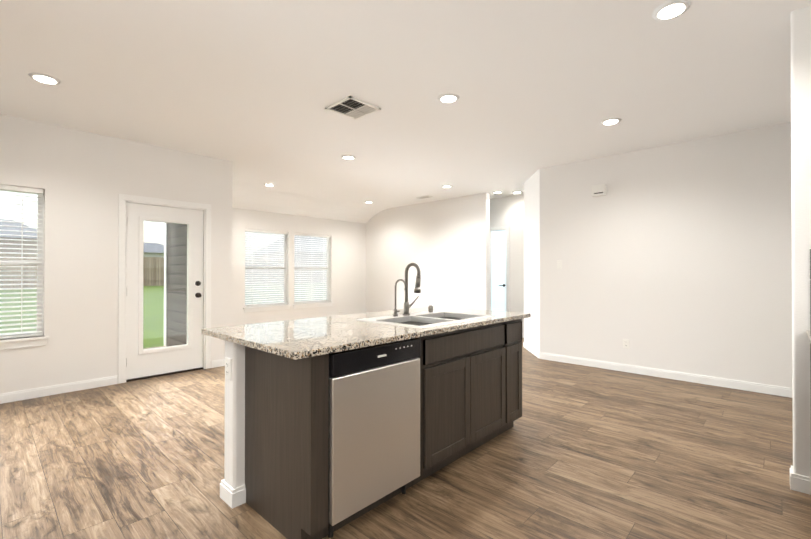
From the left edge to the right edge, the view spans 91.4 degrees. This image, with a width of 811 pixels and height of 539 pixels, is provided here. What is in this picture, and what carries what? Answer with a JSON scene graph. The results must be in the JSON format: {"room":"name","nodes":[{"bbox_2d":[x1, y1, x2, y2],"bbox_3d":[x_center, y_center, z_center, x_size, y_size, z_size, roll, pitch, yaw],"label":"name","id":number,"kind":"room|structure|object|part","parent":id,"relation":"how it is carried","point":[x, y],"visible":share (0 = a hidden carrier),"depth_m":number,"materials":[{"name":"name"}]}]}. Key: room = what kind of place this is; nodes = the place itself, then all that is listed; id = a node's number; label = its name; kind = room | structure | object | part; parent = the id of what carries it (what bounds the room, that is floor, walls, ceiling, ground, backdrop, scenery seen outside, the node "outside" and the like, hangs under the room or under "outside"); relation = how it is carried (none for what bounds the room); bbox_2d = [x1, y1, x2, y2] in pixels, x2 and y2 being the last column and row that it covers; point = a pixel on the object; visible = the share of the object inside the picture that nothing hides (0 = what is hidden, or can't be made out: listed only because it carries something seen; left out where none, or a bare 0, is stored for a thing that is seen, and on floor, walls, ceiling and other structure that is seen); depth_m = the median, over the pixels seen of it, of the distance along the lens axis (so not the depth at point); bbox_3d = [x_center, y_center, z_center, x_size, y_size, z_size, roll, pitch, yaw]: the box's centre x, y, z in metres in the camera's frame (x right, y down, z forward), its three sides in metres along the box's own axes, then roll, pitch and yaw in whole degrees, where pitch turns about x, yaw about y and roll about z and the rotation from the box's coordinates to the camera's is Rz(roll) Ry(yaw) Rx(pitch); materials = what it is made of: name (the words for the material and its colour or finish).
{"room":"kitchen","nodes":[
{"label":"kitchen","id":0,"kind":"room"},
{"bbox_2d":[0,114,232,393],"bbox_3d":[-3.953,-0.215,3.743,0.160,2.950,4.550,0,0,43],"label":"wall","id":1,"kind":"structure","parent":0,"point":[83,180],"depth_m":4.22,"materials":[{"name":"white paint"}]},
{"bbox_2d":[0,190,43,336],"bbox_3d":[-4.031,-0.080,3.727,0.060,1.480,0.920,0,0,43],"label":"window","id":2,"kind":"structure","parent":1,"relation":"in","point":[40,200],"depth_m":4.01,"materials":[{"name":"white plastic"}]},
{"bbox_2d":[0,184,43,338],"bbox_3d":[-3.976,-0.081,3.675,0.069,1.474,0.904,0,0,43],"label":"window blind","id":3,"kind":"object","parent":2,"relation":"attached to","point":[20,189],"visible":1,"depth_m":3.88,"materials":[{"name":"white plastic"}]},
{"bbox_2d":[0,376,117,403],"bbox_3d":[-4.275,1.212,3.265,0.014,0.092,3.125,0,0,43],"label":"baseboard","id":4,"kind":"structure","parent":1,"relation":"attached to","point":[106,381],"depth_m":4.03,"materials":[{"name":"white wood"}]},
{"bbox_2d":[118,194,210,383],"bbox_3d":[-2.915,0.206,4.824,0.196,2.120,0.990,0,0,43],"label":"exterior door","id":5,"kind":"structure","parent":1,"relation":"in","point":[136,361],"depth_m":4.74,"materials":[{"name":"white wood"}]},
{"bbox_2d":[232,208,365,325],"bbox_3d":[-1.866,-0.186,8.955,0.160,2.950,6.230,0,0,43],"label":"wall","id":6,"kind":"structure","parent":0,"point":[347,266],"depth_m":8.59,"materials":[{"name":"white paint"}]},
{"bbox_2d":[245,231,285,305],"bbox_3d":[-2.837,-0.042,7.986,0.060,1.510,0.930,0,0,43],"label":"living room window","id":7,"kind":"structure","parent":6,"relation":"in","point":[280,249],"depth_m":7.99,"materials":[{"name":"white plastic"}]},
{"bbox_2d":[245,229,287,306],"bbox_3d":[-2.781,-0.043,7.934,0.069,1.504,0.914,0,0,43],"label":"window blind","id":8,"kind":"object","parent":7,"relation":"attached to","point":[252,257],"visible":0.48,"depth_m":7.90,"materials":[{"name":"white plastic"}]},
{"bbox_2d":[294,235,328,302],"bbox_3d":[-2.105,-0.037,8.767,0.060,1.510,0.950,0,0,43],"label":"living room window","id":9,"kind":"structure","parent":6,"relation":"in","point":[300,259],"depth_m":8.75,"materials":[{"name":"white plastic"}]},
{"bbox_2d":[294,233,329,303],"bbox_3d":[-2.050,-0.039,8.715,0.069,1.504,0.934,0,0,43],"label":"window blind","id":10,"kind":"object","parent":9,"relation":"attached to","point":[311,261],"visible":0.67,"depth_m":8.73,"materials":[{"name":"white plastic"}]},
{"bbox_2d":[0,337,810,538],"bbox_3d":[0.534,1.310,3.691,10.850,0.100,10.620,0,0,43],"label":"floor","id":11,"kind":"structure","parent":0,"point":[575,451],"depth_m":2.49,"materials":[{"name":"brown wood"}]},
{"bbox_2d":[220,319,521,538],"bbox_3d":[-0.030,0.811,2.666,0.801,0.885,2.058,0,0,43],"label":"kitchen island","id":12,"kind":"object","parent":11,"relation":"on","point":[333,423],"depth_m":2.03,"materials":[{"name":"black wood"}]},
{"bbox_2d":[225,357,230,379],"bbox_3d":[-0.961,0.531,2.143,0.070,0.115,0.008,0,0,43],"label":"outlet","id":13,"kind":"object","parent":12,"relation":"attached to","point":[227,359],"depth_m":2.14,"materials":[{"name":"white plastic"}]},
{"bbox_2d":[202,307,529,358],"bbox_3d":[-0.092,0.354,2.713,1.000,0.030,2.110,0,0,43],"label":"island countertop","id":14,"kind":"structure","parent":12,"relation":"on","point":[298,338],"depth_m":2.18,"materials":[{"name":"beige stone"}]},
{"bbox_2d":[390,263,420,314],"bbox_3d":[0.047,0.139,2.909,0.167,0.388,0.253,0,0,43],"label":"faucet","id":15,"kind":"object","parent":14,"relation":"on","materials":[{"name":"black metal"}]},
{"bbox_2d":[366,311,489,326],"bbox_3d":[0.160,0.432,2.799,0.586,0.200,0.836,0,0,43],"label":"sink","id":16,"kind":"object","parent":14,"relation":"in","point":[416,318],"depth_m":2.83,"materials":[{"name":"silver metal"}]},
{"bbox_2d":[328,338,420,537],"bbox_3d":[-0.329,0.811,2.183,0.577,0.881,0.600,0,0,43],"label":"dishwasher","id":17,"kind":"object","parent":12,"relation":"in","point":[374,391],"depth_m":1.94,"materials":[{"name":"grey metal"}]},
{"bbox_2d":[806,249,810,388],"bbox_3d":[3.145,0.560,0.957,3.035,1.370,0.640,0,0,43],"label":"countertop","id":18,"kind":"structure","parent":11,"relation":"on","point":[808,333],"depth_m":2.21,"materials":[{"name":"stone"}]},
{"bbox_2d":[0,0,810,222],"bbox_3d":[0.542,-1.360,3.766,10.920,0.640,10.720,0,0,43],"label":"ceiling","id":19,"kind":"structure","parent":0,"point":[251,90],"depth_m":3.13,"materials":[{"name":"white paint"}]},
{"bbox_2d":[28,72,60,84],"bbox_3d":[-2.771,-1.478,3.044,0.192,0.011,0.184,0,0,43],"label":"recessed light","id":20,"kind":"object","parent":19,"relation":"in","point":[44,78],"depth_m":3.04,"materials":[{"name":"white plastic"}]},
{"bbox_2d":[341,155,355,158],"bbox_3d":[-0.739,-1.467,5.112,0.190,0.011,0.190,0,0,43],"label":"recessed light","id":21,"kind":"object","parent":19,"relation":"in","point":[343,156],"depth_m":5.13,"materials":[{"name":"white plastic"}]},
{"bbox_2d":[325,96,380,119],"bbox_3d":[-0.478,-1.474,3.613,0.360,0.014,0.360,0,0,43],"label":"ceiling vent","id":22,"kind":"object","parent":19,"relation":"in","point":[351,107],"visible":1,"depth_m":3.60,"materials":[{"name":"white metal"}]},
{"bbox_2d":[416,196,431,198],"bbox_3d":[0.380,-1.450,7.878,0.300,0.014,0.150,0,0,43],"label":"ceiling vent","id":23,"kind":"object","parent":19,"relation":"in","point":[423,197],"visible":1,"depth_m":7.86,"materials":[{"name":"white metal"}]},
{"bbox_2d":[437,93,459,102],"bbox_3d":[0.369,-1.476,3.384,0.183,0.011,0.185,0,0,43],"label":"recessed light","id":24,"kind":"object","parent":19,"relation":"in","point":[447,97],"depth_m":3.39,"materials":[{"name":"white plastic"}]},
{"bbox_2d":[600,117,621,124],"bbox_3d":[2.025,-1.473,3.901,0.177,0.011,0.188,0,0,43],"label":"recessed light","id":25,"kind":"object","parent":19,"relation":"in","point":[609,121],"depth_m":3.91,"materials":[{"name":"white"}]},
{"bbox_2d":[652,0,691,20],"bbox_3d":[1.509,-1.482,2.247,0.186,0.011,0.190,0,0,43],"label":"recessed light","id":26,"kind":"object","parent":19,"relation":"in","point":[671,9],"depth_m":2.25,"materials":[{"name":"white plastic"}]},
{"bbox_2d":[366,193,489,312],"bbox_3d":[0.312,-0.188,8.662,3.420,2.950,0.120,0,0,43],"label":"wall","id":27,"kind":"structure","parent":0,"point":[444,245],"depth_m":8.34,"materials":[{"name":"white paint"}]},
{"bbox_2d":[490,122,791,387],"bbox_3d":[4.054,-0.205,5.533,8.220,2.950,2.630,0,0,43],"label":"wall","id":28,"kind":"structure","parent":0,"point":[676,257],"depth_m":4.68,"materials":[{"name":"white paint"}]},
{"bbox_3d":[1.890,0.205,7.975,0.494,2.157,0.160,0,0,43],"label":"doorway hall casing","id":29,"kind":"part","parent":28,"relation":"part of","materials":[{"name":"white wood"}]},
{"bbox_2d":[523,342,537,356],"bbox_3d":[1.953,1.227,6.157,0.591,0.092,0.680,0,0,43],"label":"baseboard","id":30,"kind":"structure","parent":28,"relation":"attached to","point":[525,345],"depth_m":6.15,"materials":[{"name":"white wood"}]},
{"bbox_2d":[592,184,606,196],"bbox_3d":[2.515,-1.037,5.145,0.170,0.140,0.047,0,0,43],"label":"box","id":31,"kind":"object","parent":28,"relation":"attached to","point":[599,190],"visible":1,"depth_m":5.12,"materials":[{"name":"white"}]},
{"bbox_2d":[623,339,628,348],"bbox_3d":[2.750,0.917,4.940,0.070,0.115,0.008,0,0,43],"label":"outlet","id":32,"kind":"object","parent":28,"relation":"attached to","point":[625,343],"visible":1,"depth_m":4.93,"materials":[{"name":"white plastic"}]},
{"bbox_2d":[538,351,792,397],"bbox_3d":[3.993,1.214,3.771,5.671,0.092,0.014,0,0,43],"label":"baseboard","id":33,"kind":"structure","parent":28,"relation":"attached to","point":[715,381],"depth_m":4.57,"materials":[{"name":"white wood"}]},
{"bbox_2d":[790,5,810,476],"bbox_3d":[3.390,-0.229,1.256,3.100,2.950,0.120,0,0,43],"label":"wall","id":34,"kind":"structure","parent":0,"point":[800,20],"depth_m":2.25,"materials":[{"name":"white paint"}]},
{"label":"outside","id":35,"kind":"structure","parent":0,"visible":0},
{"bbox_2d":[0,286,163,347],"bbox_3d":[-24.239,0.881,29.380,64.510,1.360,130.000,0,0,43],"label":"lawn","id":36,"kind":"structure","parent":35,"point":[153,325],"depth_m":11.84,"materials":[{"name":"green plant"}]},
{"bbox_2d":[0,219,36,252],"bbox_3d":[-39.746,-2.280,32.963,12.000,4.800,16.001,0,0,43],"label":"house","id":37,"kind":"structure","parent":36,"relation":"on","point":[10,223],"depth_m":33.40,"materials":[{"name":"beige brick"}]},
{"bbox_2d":[0,253,163,287],"bbox_3d":[-18.583,0.067,24.086,0.070,1.890,130.000,0,0,43],"label":"fence","id":38,"kind":"object","parent":36,"relation":"on","point":[160,278],"depth_m":21.99,"materials":[{"name":"brown wood"}]},
{"bbox_2d":[143,242,163,256],"bbox_3d":[-41.353,-2.028,60.501,12.000,4.600,12.000,0,0,43],"label":"house","id":39,"kind":"structure","parent":36,"relation":"on","point":[156,250],"depth_m":58.46,"materials":[{"name":"beige brick"}]},
{"bbox_3d":[-3.139,-0.203,5.988,2.040,2.950,0.160,0,0,43],"label":"wall","id":40,"kind":"structure","parent":0,"visible":0},
{"bbox_2d":[164,223,186,346],"bbox_3d":[-3.335,-0.257,6.035,2.070,3.340,0.040,0,0,43],"label":"wall","id":41,"kind":"structure","parent":40,"relation":"attached to","point":[175,296],"depth_m":6.37,"materials":[{"name":"grey"}]},
{"bbox_3d":[0.575,-0.215,3.743,10.850,2.950,10.740,0,0,43],"label":"wall","id":42,"kind":"structure","parent":0,"visible":0},
{"bbox_2d":[0,336,48,349],"bbox_3d":[-3.963,0.706,3.658,0.135,0.093,0.990,0,0,43],"label":"trim","id":43,"kind":"structure","parent":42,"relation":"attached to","point":[24,342],"depth_m":3.85,"materials":[{"name":"white wood"}]},
{"bbox_2d":[243,302,333,312],"bbox_3d":[-2.399,0.762,8.311,0.135,0.093,2.080,0,0,43],"label":"trim","id":44,"kind":"structure","parent":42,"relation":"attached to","point":[320,304],"depth_m":8.15,"materials":[{"name":"white wood"}]}
]}

